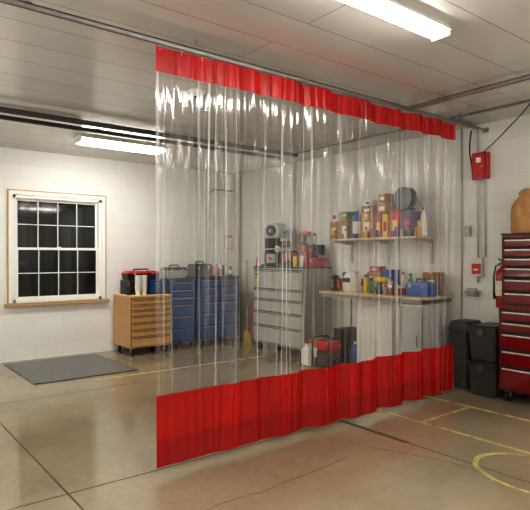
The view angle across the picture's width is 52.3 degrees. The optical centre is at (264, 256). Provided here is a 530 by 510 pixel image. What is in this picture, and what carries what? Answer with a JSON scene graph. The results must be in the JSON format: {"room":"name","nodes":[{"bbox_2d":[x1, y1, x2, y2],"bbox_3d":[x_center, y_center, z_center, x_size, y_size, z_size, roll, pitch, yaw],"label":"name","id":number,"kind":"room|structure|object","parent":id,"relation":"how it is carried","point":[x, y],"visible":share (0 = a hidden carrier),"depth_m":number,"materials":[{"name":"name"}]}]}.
{"room":"garage workshop","nodes":[
{"label":"garage workshop","id":0,"kind":"room"},
{"bbox_2d":[0,147,234,362],"bbox_3d":[-3.979,-0.028,7.580,9.100,3.056,0.200,0,0,-38],"label":"wall","id":1,"kind":"structure","parent":0,"point":[156,215],"depth_m":8.68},
{"bbox_2d":[4,189,109,307],"bbox_3d":[-3.113,-0.128,8.153,1.530,1.685,0.170,0,0,-38],"label":"window","id":2,"kind":"structure","parent":1,"relation":"in","point":[56,241],"depth_m":8.15,"materials":[{"name":"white wood"}]},
{"bbox_2d":[207,189,233,339],"bbox_3d":[-0.822,0.127,9.910,0.576,2.746,0.030,0,0,-38],"label":"conduit","id":3,"kind":"object","parent":1,"relation":"attached to","point":[210,191],"visible":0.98,"depth_m":9.73,"materials":[{"name":"metal"}]},
{"bbox_2d":[224,235,231,247],"bbox_3d":[-0.678,-0.280,10.031,0.180,0.240,0.018,0,0,-38],"label":"clipboard","id":4,"kind":"object","parent":1,"relation":"attached to","point":[227,239],"visible":1,"depth_m":10.02,"materials":[{"name":"paper"}]},
{"bbox_2d":[0,0,529,173],"bbox_3d":[-0.502,-1.616,2.988,9.300,0.120,11.720,0,0,-38],"label":"ceiling","id":5,"kind":"structure","parent":0,"point":[51,65],"depth_m":4.51,"materials":[{"name":"paint"}]},
{"bbox_2d":[73,134,165,154],"bbox_3d":[-1.936,-1.509,7.277,1.204,0.092,0.310,0,0,-38],"label":"ceiling light","id":6,"kind":"object","parent":5,"relation":"attached to","point":[82,139],"visible":1,"depth_m":7.17,"materials":[{"name":"white plastic"}]},
{"bbox_2d":[0,115,281,159],"bbox_3d":[-2.966,-1.518,5.681,8.150,0.076,0.045,0,0,-38],"label":"rail","id":7,"kind":"object","parent":5,"relation":"hanging from","point":[3,117],"visible":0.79,"depth_m":6.67,"materials":[{"name":"metal"}]},
{"bbox_2d":[0,107,297,156],"bbox_3d":[-2.737,-1.510,5.390,8.150,0.091,0.050,0,0,-38],"label":"rail","id":8,"kind":"object","parent":5,"relation":"hanging from","point":[2,109],"visible":1,"depth_m":6.33,"materials":[{"name":"metal"}]},
{"bbox_2d":[187,88,204,98],"bbox_3d":[-0.643,-1.523,5.063,0.170,0.064,0.170,0,0,-38],"label":"smoke detector","id":9,"kind":"object","parent":5,"relation":"attached to","point":[196,93],"visible":1,"depth_m":5.01,"materials":[{"name":"white plastic"}]},
{"bbox_2d":[0,0,488,132],"bbox_3d":[-0.888,-1.500,3.561,8.800,0.111,0.060,0,0,-38],"label":"track","id":10,"kind":"object","parent":5,"relation":"attached to","point":[26,4],"visible":0.96,"depth_m":3.90,"materials":[{"name":"metal"}]},
{"bbox_2d":[156,45,455,467],"bbox_3d":[0.659,-0.007,4.781,3.560,2.894,0.106,0,0,-38],"label":"curtain","id":11,"kind":"object","parent":10,"relation":"hanging from","point":[191,424],"visible":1,"depth_m":4.41,"materials":[{"name":"plastic"}]},
{"bbox_2d":[340,0,451,41],"bbox_3d":[0.712,-1.516,3.279,1.234,0.077,0.170,0,0,-38],"label":"ceiling light","id":12,"kind":"object","parent":5,"relation":"attached to","point":[393,11],"visible":1,"depth_m":3.37,"materials":[{"name":"white plastic"}]},
{"bbox_2d":[297,99,529,153],"bbox_3d":[3.188,-1.532,4.473,0.040,0.048,8.900,0,0,-38],"label":"track","id":13,"kind":"object","parent":5,"relation":"attached to","point":[525,101],"visible":0.89,"depth_m":6.45,"materials":[{"name":"metal"}]},
{"bbox_2d":[483,103,529,151],"bbox_3d":[2.572,-1.355,5.748,0.052,0.301,1.011,0,0,-4],"label":"cable","id":14,"kind":"object","parent":13,"relation":"hanging from","point":[529,103],"visible":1,"depth_m":5.79,"materials":[{"name":"black rubber"}]},
{"bbox_2d":[409,74,529,109],"bbox_3d":[3.355,-1.508,2.900,0.040,0.096,6.220,0,0,-38],"label":"track","id":15,"kind":"object","parent":5,"relation":"attached to","point":[526,77],"visible":1,"depth_m":4.82,"materials":[{"name":"metal"}]},
{"bbox_2d":[416,79,529,108],"bbox_3d":[3.464,-1.515,3.037,0.021,0.022,6.400,0,0,-38],"label":"conduit","id":16,"kind":"object","parent":5,"relation":"attached to","point":[528,79],"visible":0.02,"depth_m":4.97,"materials":[{"name":"metal"}]},
{"bbox_2d":[0,337,529,509],"bbox_3d":[-0.502,1.558,2.988,9.300,0.123,11.720,0,0,-38],"label":"floor","id":17,"kind":"structure","parent":0,"point":[89,443],"depth_m":4.12,"materials":[{"name":"concrete"}]},
{"bbox_2d":[4,353,138,384],"bbox_3d":[-2.650,1.493,7.328,1.320,0.014,1.500,0,0,-38],"label":"floor mat","id":18,"kind":"object","parent":17,"relation":"on","point":[43,371],"visible":1,"depth_m":7.20,"materials":[{"name":"rubber"}]},
{"bbox_2d":[113,294,171,355],"bbox_3d":[-1.936,1.045,8.564,0.720,0.910,0.656,0,0,-38],"label":"base cabinet","id":19,"kind":"object","parent":17,"relation":"on","point":[139,321],"visible":0.99,"depth_m":8.32,"materials":[{"name":"brown wood"}]},
{"bbox_2d":[126,282,130,294],"bbox_3d":[-2.101,0.489,8.330,0.070,0.200,0.069,0,0,-38],"label":"bottle","id":20,"kind":"object","parent":19,"relation":"on","point":[128,288],"visible":0.99,"depth_m":8.30,"materials":[{"name":"black plastic"}]},
{"bbox_2d":[120,280,141,294],"bbox_3d":[-2.103,0.479,8.608,0.300,0.220,0.300,0,0,-38],"label":"plastic crate","id":21,"kind":"object","parent":19,"relation":"on","point":[123,283],"visible":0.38,"depth_m":8.47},
{"bbox_2d":[121,268,159,279],"bbox_3d":[-2.002,0.276,8.705,0.561,0.182,0.256,0,0,-38],"label":"toolbox","id":22,"kind":"object","parent":21,"relation":"on","point":[126,275],"visible":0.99,"depth_m":8.62,"materials":[{"name":"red plastic"}]},
{"bbox_2d":[135,287,140,294],"bbox_3d":[-1.954,0.528,8.306,0.100,0.122,0.100,0,0,-38],"label":"paper cup","id":23,"kind":"object","parent":19,"relation":"on","point":[137,290],"visible":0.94,"depth_m":8.27,"materials":[{"name":"white paper"}]},
{"bbox_2d":[141,287,146,294],"bbox_3d":[-1.889,0.528,8.433,0.100,0.122,0.100,0,0,-38],"label":"paper cup","id":24,"kind":"object","parent":19,"relation":"on","point":[143,289],"visible":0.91,"depth_m":8.40,"materials":[{"name":"white paper"}]},
{"bbox_2d":[146,279,165,293],"bbox_3d":[-1.781,0.479,8.699,0.270,0.220,0.376,0,0,-38],"label":"tool chest","id":25,"kind":"object","parent":19,"relation":"on","point":[158,286],"visible":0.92,"depth_m":8.56,"materials":[{"name":"blue metal"}]},
{"bbox_2d":[159,278,194,348],"bbox_3d":[-1.488,0.930,9.055,0.490,1.140,0.496,0,0,-38],"label":"base cabinet","id":26,"kind":"object","parent":17,"relation":"on","point":[182,290],"visible":0.77,"depth_m":8.88,"materials":[{"name":"blue metal"}]},
{"bbox_2d":[161,264,186,278],"bbox_3d":[-1.528,0.242,9.090,0.383,0.232,0.256,0,0,-38],"label":"toolbox","id":27,"kind":"object","parent":26,"relation":"on","point":[169,272],"visible":1,"depth_m":9.00,"materials":[{"name":"grey plastic"}]},
{"bbox_2d":[186,275,239,345],"bbox_3d":[-0.912,0.915,9.406,0.810,1.170,0.536,0,0,-38],"label":"base cabinet","id":28,"kind":"object","parent":17,"relation":"on","point":[216,297],"visible":0.94,"depth_m":9.16,"materials":[{"name":"blue metal"}]},
{"bbox_2d":[187,261,212,275],"bbox_3d":[-1.122,0.197,9.333,0.364,0.262,0.276,0,0,-38],"label":"toolbox","id":29,"kind":"object","parent":28,"relation":"on","point":[195,269],"visible":1,"depth_m":9.24,"materials":[{"name":"black plastic"}]},
{"bbox_2d":[215,264,218,275],"bbox_3d":[-0.833,0.228,9.338,0.066,0.200,0.065,0,0,-38],"label":"spray can","id":30,"kind":"object","parent":28,"relation":"on","point":[216,265],"visible":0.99,"depth_m":9.31,"materials":[{"name":"red metal"}]},
{"bbox_2d":[218,262,221,275],"bbox_3d":[-0.787,0.208,9.425,0.081,0.240,0.080,0,0,-38],"label":"bottle","id":31,"kind":"object","parent":28,"relation":"on","point":[219,265],"visible":0.89,"depth_m":9.40,"materials":[{"name":"white plastic"}]},
{"bbox_2d":[221,263,224,275],"bbox_3d":[-0.746,0.218,9.534,0.066,0.220,0.065,0,0,-38],"label":"spray can","id":32,"kind":"object","parent":28,"relation":"on","point":[222,264],"visible":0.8,"depth_m":9.51,"materials":[{"name":"blue metal"}]},
{"bbox_2d":[228,264,231,275],"bbox_3d":[-0.610,0.228,9.539,0.071,0.200,0.070,0,0,-38],"label":"bottle","id":33,"kind":"object","parent":28,"relation":"on","point":[230,267],"visible":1,"depth_m":9.51,"materials":[{"name":"green plastic"}]},
{"bbox_2d":[235,173,239,337],"bbox_3d":[-0.509,-0.028,10.075,0.090,3.056,0.090,0,0,-38],"label":"pipe","id":34,"kind":"object","parent":17,"relation":"on","point":[237,197],"visible":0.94,"depth_m":10.04,"materials":[{"name":"metal"}]},
{"bbox_2d":[243,260,249,341],"bbox_3d":[-0.340,0.774,9.645,0.128,1.452,0.413,0,0,-12],"label":"broom","id":35,"kind":"object","parent":17,"relation":"on","point":[246,331],"visible":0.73,"depth_m":9.68,"materials":[{"name":"brown wood"}]},
{"bbox_2d":[245,257,257,344],"bbox_3d":[-0.247,0.749,9.456,0.177,1.502,0.410,0,0,11],"label":"broom","id":36,"kind":"object","parent":17,"relation":"on","point":[249,338],"visible":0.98,"depth_m":9.36,"materials":[{"name":"red plastic"}]},
{"bbox_2d":[253,266,331,349],"bbox_3d":[0.402,0.825,8.528,0.616,1.350,1.230,0,0,-38],"label":"cabinet","id":37,"kind":"object","parent":17,"relation":"on","point":[279,289],"visible":0.88,"depth_m":8.18,"materials":[{"name":"grey metal"}]},
{"bbox_2d":[261,223,292,265],"bbox_3d":[0.196,-0.200,8.747,0.319,0.696,0.500,0,0,-38],"label":"bandsaw","id":38,"kind":"object","parent":37,"relation":"on","point":[273,234],"visible":0.96,"depth_m":8.66,"materials":[{"name":"grey metal"}]},
{"bbox_2d":[281,250,297,266],"bbox_3d":[0.392,0.020,8.329,0.191,0.255,0.236,0,0,-38],"label":"grinder","id":39,"kind":"object","parent":37,"relation":"on","point":[286,256],"visible":0.88,"depth_m":8.28,"materials":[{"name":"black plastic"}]},
{"bbox_2d":[293,254,296,266],"bbox_3d":[0.450,0.053,8.108,0.060,0.190,0.059,0,0,-38],"label":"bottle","id":40,"kind":"object","parent":37,"relation":"on","point":[294,256],"visible":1,"depth_m":8.09,"materials":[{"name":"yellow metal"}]},
{"bbox_2d":[300,253,303,266],"bbox_3d":[0.543,0.048,7.990,0.060,0.200,0.059,0,0,-38],"label":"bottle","id":41,"kind":"object","parent":37,"relation":"on","point":[300,253],"visible":0.77,"depth_m":7.97,"materials":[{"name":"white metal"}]},
{"bbox_2d":[298,252,308,266],"bbox_3d":[0.577,0.038,8.106,0.102,0.220,0.120,0,0,-38],"label":"cardboard box","id":42,"kind":"object","parent":37,"relation":"on","point":[305,254],"visible":0.77,"depth_m":8.07,"materials":[{"name":"red cardboard"}]},
{"bbox_2d":[296,245,311,265],"bbox_3d":[0.622,-0.018,8.535,0.184,0.332,0.220,0,0,-38],"label":"cardboard box","id":43,"kind":"object","parent":37,"relation":"on","point":[298,247],"visible":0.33,"depth_m":8.47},
{"bbox_2d":[299,231,311,244],"bbox_3d":[0.645,-0.295,8.519,0.215,0.221,0.080,0,0,36],"label":"cordless drill","id":44,"kind":"object","parent":43,"relation":"on","point":[304,234],"visible":0.98,"depth_m":8.51,"materials":[{"name":"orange plastic"}]},
{"bbox_2d":[309,255,327,266],"bbox_3d":[0.752,0.062,8.231,0.335,0.172,0.283,0,0,-38],"label":"toolbox","id":45,"kind":"object","parent":37,"relation":"on","point":[313,262],"visible":0.64,"depth_m":8.11,"materials":[{"name":"red plastic"}]},
{"bbox_2d":[305,245,324,254],"bbox_3d":[0.756,-0.106,8.234,0.222,0.160,0.220,0,0,-38],"label":"case","id":46,"kind":"object","parent":45,"relation":"on","point":[312,249],"visible":0.82,"depth_m":8.14,"materials":[{"name":"plastic"}]},
{"bbox_2d":[312,233,316,244],"bbox_3d":[0.749,-0.272,8.164,0.066,0.170,0.065,0,0,-38],"label":"spray can","id":47,"kind":"object","parent":46,"relation":"on","point":[314,237],"visible":1,"depth_m":8.14,"materials":[{"name":"metal"}]},
{"bbox_2d":[301,341,311,365],"bbox_3d":[0.593,1.335,7.504,0.110,0.330,0.186,0,0,-38],"label":"jug","id":48,"kind":"object","parent":17,"relation":"on","point":[306,351],"visible":0.89,"depth_m":7.46,"materials":[{"name":"white plastic"}]},
{"bbox_2d":[309,337,327,362],"bbox_3d":[0.790,1.329,7.739,0.244,0.342,0.220,0,0,-38],"label":"cardboard box","id":49,"kind":"object","parent":17,"relation":"on","point":[316,340],"visible":0.27,"depth_m":7.65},
{"bbox_2d":[312,335,345,367],"bbox_3d":[0.859,1.284,7.247,0.344,0.432,0.390,0,0,-38],"label":"generator","id":50,"kind":"object","parent":17,"relation":"on","point":[328,353],"visible":0.88,"depth_m":7.17,"materials":[{"name":"black plastic"}]},
{"bbox_2d":[334,326,356,362],"bbox_3d":[1.149,1.250,7.639,0.360,0.500,0.140,0,0,-38],"label":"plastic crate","id":51,"kind":"object","parent":17,"relation":"on","point":[349,333],"visible":0.39,"depth_m":7.55,"materials":[{"name":"plastic"}]},
{"bbox_2d":[349,341,356,362],"bbox_3d":[1.258,1.335,7.467,0.110,0.330,0.186,0,0,-38],"label":"jug","id":52,"kind":"object","parent":17,"relation":"on","point":[352,351],"visible":0.47,"depth_m":7.45,"materials":[{"name":"blue plastic"}]},
{"bbox_2d":[357,299,398,362],"bbox_3d":[1.595,1.018,7.061,0.452,0.925,0.650,0,0,-38],"label":"base cabinet","id":53,"kind":"object","parent":17,"relation":"on","point":[376,315],"visible":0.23,"depth_m":6.95,"materials":[{"name":"metal"}]},
{"bbox_2d":[319,290,453,355],"bbox_3d":[1.530,0.985,7.048,0.670,1.030,1.680,0,0,-38],"label":"workbench","id":54,"kind":"object","parent":17,"relation":"on","point":[327,293],"visible":0.59,"depth_m":6.77,"materials":[{"name":"brown wood"}]},
{"bbox_2d":[331,275,339,290],"bbox_3d":[0.968,0.358,7.529,0.080,0.221,0.215,0,0,-17],"label":"cordless drill","id":55,"kind":"object","parent":54,"relation":"on","point":[334,278],"visible":1,"depth_m":7.47,"materials":[{"name":"black plastic"}]},
{"bbox_2d":[337,276,341,289],"bbox_3d":[1.056,0.369,7.643,0.066,0.200,0.065,0,0,-38],"label":"spray can","id":56,"kind":"object","parent":54,"relation":"on","point":[339,282],"visible":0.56,"depth_m":7.62,"materials":[{"name":"red metal"}]},
{"bbox_2d":[342,271,361,291],"bbox_3d":[1.180,0.329,7.324,0.263,0.280,0.260,0,0,-38],"label":"helmet","id":57,"kind":"object","parent":54,"relation":"on","point":[351,283],"visible":0.97,"depth_m":7.23,"materials":[{"name":"white plastic"}]},
{"bbox_2d":[358,272,368,290],"bbox_3d":[1.414,0.339,7.542,0.162,0.260,0.160,0,0,-38],"label":"cardboard box","id":58,"kind":"object","parent":54,"relation":"on","point":[360,273],"visible":0.37,"depth_m":7.49,"materials":[{"name":"white cardboard"}]},
{"bbox_2d":[363,274,368,292],"bbox_3d":[1.336,0.349,7.141,0.072,0.240,0.071,0,0,-38],"label":"spray can","id":59,"kind":"object","parent":54,"relation":"on","point":[365,279],"visible":0.97,"depth_m":7.12,"materials":[{"name":"yellow metal"}]},
{"bbox_2d":[369,276,373,292],"bbox_3d":[1.379,0.359,6.990,0.068,0.220,0.067,0,0,-38],"label":"spray can","id":60,"kind":"object","parent":54,"relation":"on","point":[371,283],"visible":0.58,"depth_m":6.96,"materials":[{"name":"green metal"}]},
{"bbox_2d":[369,272,382,291],"bbox_3d":[1.538,0.338,7.385,0.164,0.262,0.180,0,0,-38],"label":"cardboard box","id":61,"kind":"object","parent":54,"relation":"on","point":[379,274],"visible":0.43,"depth_m":7.31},
{"bbox_2d":[370,266,384,271],"bbox_3d":[1.537,0.167,7.385,0.142,0.080,0.160,0,0,-38],"label":"cardboard box","id":62,"kind":"object","parent":61,"relation":"on","point":[372,268],"visible":0.91,"depth_m":7.33,"materials":[{"name":"red cardboard"}]},
{"bbox_2d":[369,276,386,293],"bbox_3d":[1.435,0.358,6.867,0.215,0.221,0.080,0,0,27],"label":"cordless drill","id":63,"kind":"object","parent":54,"relation":"on","point":[379,280],"visible":0.96,"depth_m":6.83,"materials":[{"name":"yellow plastic"}]},
{"bbox_2d":[383,285,387,294],"bbox_3d":[1.488,0.409,6.672,0.060,0.120,0.059,0,0,-38],"label":"spray can","id":64,"kind":"object","parent":54,"relation":"on","point":[385,288],"visible":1,"depth_m":6.65,"materials":[{"name":"metal"}]},
{"bbox_2d":[386,277,392,284],"bbox_3d":[1.575,0.359,6.804,0.090,0.220,0.089,0,0,-38],"label":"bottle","id":65,"kind":"object","parent":54,"relation":"on","point":[391,281],"visible":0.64,"depth_m":6.78,"materials":[{"name":"plastic"}]},
{"bbox_2d":[383,269,399,284],"bbox_3d":[1.680,0.319,7.203,0.162,0.300,0.160,0,0,-38],"label":"cardboard box","id":66,"kind":"object","parent":54,"relation":"on","point":[385,272],"visible":0.41,"depth_m":7.15,"materials":[{"name":"blue cardboard"}]},
{"bbox_2d":[392,281,396,295],"bbox_3d":[1.577,0.379,6.575,0.056,0.180,0.055,0,0,-38],"label":"spray can","id":67,"kind":"object","parent":54,"relation":"on","point":[393,281],"visible":0.79,"depth_m":6.56,"materials":[{"name":"grey metal"}]},
{"bbox_2d":[387,282,406,294],"bbox_3d":[1.640,0.393,6.728,0.176,0.152,0.223,0,0,-38],"label":"toolbox","id":68,"kind":"object","parent":54,"relation":"on","point":[403,287],"visible":0.48,"depth_m":6.66,"materials":[{"name":"red plastic"}]},
{"bbox_2d":[401,272,405,284],"bbox_3d":[1.780,0.329,6.965,0.077,0.280,0.076,0,0,-38],"label":"bottle","id":69,"kind":"object","parent":54,"relation":"on","point":[403,279],"visible":0.59,"depth_m":6.94,"materials":[{"name":"white plastic"}]},
{"bbox_2d":[408,273,412,281],"bbox_3d":[1.854,0.339,6.870,0.073,0.260,0.072,0,0,-38],"label":"bottle","id":70,"kind":"object","parent":54,"relation":"on","point":[410,279],"visible":0.39,"depth_m":6.86,"materials":[{"name":"green plastic"}]},
{"bbox_2d":[406,278,437,296],"bbox_3d":[1.873,0.363,6.479,0.216,0.212,0.323,0,0,-38],"label":"toolbox","id":71,"kind":"object","parent":54,"relation":"on","point":[414,288],"visible":1,"depth_m":6.40,"materials":[{"name":"blue plastic"}]},
{"bbox_2d":[423,272,444,295],"bbox_3d":[2.097,0.328,6.705,0.164,0.282,0.220,0,0,-38],"label":"cardboard box","id":72,"kind":"object","parent":54,"relation":"on","point":[430,276],"visible":0.69,"depth_m":6.63,"materials":[{"name":"cardboard"}]},
{"bbox_2d":[393,301,446,354],"bbox_3d":[1.870,1.018,6.521,0.526,0.925,0.410,0,0,-38],"label":"storage cabinet","id":73,"kind":"object","parent":17,"relation":"on","point":[421,322],"visible":0.65,"depth_m":6.36,"materials":[{"name":"plastic"}]},
{"bbox_2d":[448,319,480,389],"bbox_3d":[2.319,1.115,6.244,0.340,0.770,0.260,0,0,-38],"label":"trash bin","id":74,"kind":"object","parent":17,"relation":"on","point":[458,333],"visible":0.63,"depth_m":6.14,"materials":[{"name":"plastic"}]},
{"bbox_2d":[466,359,508,398],"bbox_3d":[2.487,1.308,5.924,0.488,0.384,0.344,0,0,-38],"label":"storage tote","id":75,"kind":"object","parent":17,"relation":"on","point":[484,375],"visible":0.66,"depth_m":5.77,"materials":[{"name":"plastic"}]},
{"bbox_2d":[466,322,498,361],"bbox_3d":[2.487,0.927,5.924,0.488,0.374,0.344,0,0,-38],"label":"storage tote","id":76,"kind":"object","parent":75,"relation":"on","point":[483,337],"visible":0.73,"depth_m":5.78,"materials":[{"name":"plastic"}]},
{"bbox_2d":[499,306,529,400],"bbox_3d":[2.990,1.008,5.296,0.516,0.985,1.220,0,0,-38],"label":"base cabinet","id":77,"kind":"object","parent":17,"relation":"on","point":[514,322],"visible":0.98,"depth_m":5.49,"materials":[{"name":"red metal"}]},
{"bbox_2d":[501,232,529,307],"bbox_3d":[3.006,0.134,5.309,0.476,0.760,1.210,0,0,-38],"label":"tool chest","id":78,"kind":"object","parent":77,"relation":"on","point":[515,246],"visible":1,"depth_m":5.52,"materials":[{"name":"red metal"}]},
{"bbox_2d":[511,188,529,232],"bbox_3d":[2.730,-0.482,5.625,0.261,0.470,0.297,0,0,-38],"label":"sack","id":79,"kind":"object","parent":78,"relation":"on","point":[520,209],"visible":0.98,"depth_m":5.56,"materials":[{"name":"paper"}]},
{"bbox_2d":[240,114,529,344],"bbox_3d":[3.077,-0.028,5.797,0.200,3.056,11.320,0,0,-38],"label":"wall","id":80,"kind":"structure","parent":0,"point":[422,171],"depth_m":7.10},
{"bbox_2d":[294,163,294,249],"bbox_3d":[0.486,-0.728,8.912,0.028,1.656,0.027,0,0,-38],"label":"conduit","id":81,"kind":"object","parent":80,"relation":"attached to","point":[294,163],"visible":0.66,"depth_m":8.90,"materials":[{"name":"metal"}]},
{"bbox_2d":[329,236,436,262],"bbox_3d":[1.538,-0.087,7.252,0.416,0.335,1.490,0,0,-38],"label":"wall shelf","id":82,"kind":"object","parent":80,"relation":"attached to","point":[427,239],"visible":0.89,"depth_m":7.10,"materials":[{"name":"brown wood"}]},
{"bbox_2d":[330,222,339,238],"bbox_3d":[1.067,-0.381,7.790,0.224,0.248,0.157,0,0,-36],"label":"cardboard box","id":83,"kind":"object","parent":82,"relation":"on","point":[336,225],"visible":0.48,"depth_m":7.69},
{"bbox_2d":[332,212,340,221],"bbox_3d":[1.067,-0.577,7.790,0.182,0.142,0.125,0,0,-35],"label":"cardboard box","id":84,"kind":"object","parent":83,"relation":"on","point":[336,215],"visible":0.64,"depth_m":7.71,"materials":[{"name":"white cardboard"}]},
{"bbox_2d":[340,218,352,238],"bbox_3d":[1.188,-0.397,7.636,0.224,0.280,0.150,0,0,-37],"label":"cardboard box","id":85,"kind":"object","parent":82,"relation":"on","point":[347,224],"visible":0.59,"depth_m":7.56,"materials":[{"name":"cardboard"}]},
{"bbox_2d":[341,212,355,218],"bbox_3d":[1.188,-0.586,7.635,0.202,0.097,0.120,0,0,-36],"label":"cardboard box","id":86,"kind":"object","parent":85,"relation":"on","point":[344,215],"visible":0.71,"depth_m":7.57,"materials":[{"name":"green cardboard"}]},
{"bbox_2d":[353,207,359,237],"bbox_3d":[1.282,-0.474,7.469,0.138,0.435,0.136,0,0,-38],"label":"bottle","id":87,"kind":"object","parent":82,"relation":"on","point":[356,215],"visible":0.62,"depth_m":7.42,"materials":[{"name":"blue plastic"}]},
{"bbox_2d":[364,227,366,237],"bbox_3d":[1.346,-0.327,7.201,0.040,0.140,0.039,0,0,-38],"label":"spray can","id":88,"kind":"object","parent":82,"relation":"on","point":[365,229],"visible":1,"depth_m":7.18,"materials":[{"name":"yellow metal"}]},
{"bbox_2d":[360,213,375,237],"bbox_3d":[1.446,-0.419,7.308,0.224,0.325,0.220,0,0,-35],"label":"cardboard box","id":89,"kind":"object","parent":82,"relation":"on","point":[369,219],"visible":0.61,"depth_m":7.21,"materials":[{"name":"cardboard"}]},
{"bbox_2d":[362,205,376,213],"bbox_3d":[1.441,-0.636,7.313,0.204,0.108,0.179,0,0,-37],"label":"cardboard box","id":90,"kind":"object","parent":89,"relation":"on","point":[367,209],"visible":0.7,"depth_m":7.23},
{"bbox_2d":[364,199,377,205],"bbox_3d":[1.437,-0.731,7.319,0.152,0.080,0.111,0,0,-41],"label":"cardboard box","id":91,"kind":"object","parent":90,"relation":"on","point":[366,202],"visible":0.78,"depth_m":7.27,"materials":[{"name":"white cardboard"}]},
{"bbox_2d":[376,214,381,236],"bbox_3d":[1.567,-0.412,7.152,0.222,0.311,0.092,0,0,-40],"label":"cardboard box","id":92,"kind":"object","parent":82,"relation":"on","point":[378,216],"visible":0.36,"depth_m":7.07,"materials":[{"name":"pink cardboard"}]},
{"bbox_2d":[377,202,396,213],"bbox_3d":[1.600,-0.640,7.111,0.204,0.141,0.170,0,0,-36],"label":"cardboard box","id":93,"kind":"object","parent":92,"relation":"on","point":[382,208],"visible":0.71,"depth_m":7.05,"materials":[{"name":"cardboard"}]},
{"bbox_2d":[379,193,393,202],"bbox_3d":[1.596,-0.772,7.116,0.174,0.114,0.118,0,0,-38],"label":"cardboard box","id":94,"kind":"object","parent":93,"relation":"on","point":[382,197],"visible":0.91,"depth_m":7.07,"materials":[{"name":"brown cardboard"}]},
{"bbox_2d":[382,214,388,236],"bbox_3d":[1.635,-0.409,7.065,0.222,0.304,0.084,0,0,-40],"label":"cardboard box","id":95,"kind":"object","parent":82,"relation":"on","point":[385,217],"visible":0.44,"depth_m":6.99,"materials":[{"name":"yellow cardboard"}]},
{"bbox_2d":[389,210,401,236],"bbox_3d":[1.732,-0.423,6.942,0.222,0.333,0.162,0,0,-37],"label":"cardboard box","id":96,"kind":"object","parent":82,"relation":"on","point":[395,217],"visible":0.65,"depth_m":6.87,"materials":[{"name":"red cardboard"}]},
{"bbox_2d":[393,187,417,210],"bbox_3d":[1.782,-0.739,6.852,0.126,0.295,0.290,0,0,-38],"label":"hose reel","id":97,"kind":"object","parent":96,"relation":"on","point":[405,199],"visible":0.98,"depth_m":6.80,"materials":[{"name":"black plastic"}]},
{"bbox_2d":[395,225,397,236],"bbox_3d":[1.654,-0.332,6.809,0.040,0.150,0.039,0,0,-38],"label":"bottle","id":98,"kind":"object","parent":82,"relation":"on","point":[396,228],"visible":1,"depth_m":6.79,"materials":[{"name":"blue plastic"}]},
{"bbox_2d":[407,226,410,235],"bbox_3d":[1.774,-0.322,6.656,0.040,0.130,0.039,0,0,-38],"label":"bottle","id":99,"kind":"object","parent":82,"relation":"on","point":[408,228],"visible":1,"depth_m":6.64,"materials":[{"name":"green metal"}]},
{"bbox_2d":[402,210,421,235],"bbox_3d":[1.851,-0.417,6.791,0.222,0.320,0.143,0,0,-36],"label":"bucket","id":100,"kind":"object","parent":82,"relation":"on","point":[409,218],"visible":0.56,"depth_m":6.72,"materials":[{"name":"plastic"}]},
{"bbox_2d":[417,217,419,235],"bbox_3d":[1.908,-0.372,6.671,0.056,0.230,0.055,0,0,-38],"label":"spray can","id":101,"kind":"object","parent":82,"relation":"on","point":[418,221],"visible":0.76,"depth_m":6.65,"materials":[{"name":"yellow metal"}]},
{"bbox_2d":[420,207,426,235],"bbox_3d":[1.945,-0.437,6.624,0.081,0.360,0.080,0,0,-38],"label":"bottle","id":102,"kind":"object","parent":82,"relation":"on","point":[423,218],"visible":1,"depth_m":6.59,"materials":[{"name":"white plastic"}]},
{"bbox_2d":[461,128,462,318],"bbox_3d":[2.373,-0.028,6.515,0.020,3.056,0.019,0,0,-38],"label":"conduit","id":103,"kind":"object","parent":80,"relation":"attached to","point":[461,128],"visible":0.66,"depth_m":6.51,"materials":[{"name":"metal"}]},
{"bbox_2d":[450,117,478,282],"bbox_3d":[2.284,-0.627,6.161,0.562,1.855,0.023,0,0,-38],"label":"conduit","id":104,"kind":"object","parent":80,"relation":"attached to","point":[477,131],"visible":0.68,"depth_m":6.32,"materials":[{"name":"metal"}]},
{"bbox_2d":[464,226,471,235],"bbox_3d":[2.413,-0.310,6.432,0.060,0.120,0.070,0,0,-38],"label":"wall switch","id":105,"kind":"object","parent":80,"relation":"attached to","point":[467,229],"visible":1,"depth_m":6.42,"materials":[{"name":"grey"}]},
{"bbox_2d":[469,130,471,171],"bbox_3d":[2.404,-1.228,6.315,0.045,0.458,0.230,0,0,24],"label":"cable","id":106,"kind":"object","parent":80,"relation":"attached to","point":[471,130],"visible":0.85,"depth_m":6.36,"materials":[{"name":"black rubber"}]},
{"bbox_2d":[462,288,481,297],"bbox_3d":[2.438,0.422,6.363,0.102,0.105,0.184,0,0,-38],"label":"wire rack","id":107,"kind":"object","parent":80,"relation":"attached to","point":[469,292],"visible":1,"depth_m":6.33,"materials":[{"name":"grey metal"}]},
{"bbox_2d":[471,258,483,276],"bbox_3d":[2.486,0.118,6.326,0.078,0.220,0.140,0,0,-38],"label":"station","id":108,"kind":"object","parent":80,"relation":"attached to","point":[477,264],"visible":1,"depth_m":6.29,"materials":[{"name":"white plastic"}]},
{"bbox_2d":[472,151,489,180],"bbox_3d":[2.502,-1.057,6.275,0.115,0.310,0.190,0,0,-38],"label":"alarm box","id":109,"kind":"object","parent":80,"relation":"attached to","point":[481,160],"visible":1,"depth_m":6.23,"materials":[{"name":"red metal"}]},
{"bbox_2d":[484,180,485,256],"bbox_3d":[2.560,-0.448,6.276,0.020,0.895,0.019,0,0,-38],"label":"conduit","id":110,"kind":"object","parent":80,"relation":"attached to","point":[484,180],"visible":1,"depth_m":6.27,"materials":[{"name":"metal"}]},
{"bbox_2d":[493,258,501,307],"bbox_3d":[2.657,0.291,6.022,0.184,0.558,0.144,0,0,-10],"label":"fire extinguisher","id":111,"kind":"object","parent":80,"relation":"attached to","point":[498,296],"visible":0.38,"depth_m":6.00,"materials":[{"name":"red metal"}]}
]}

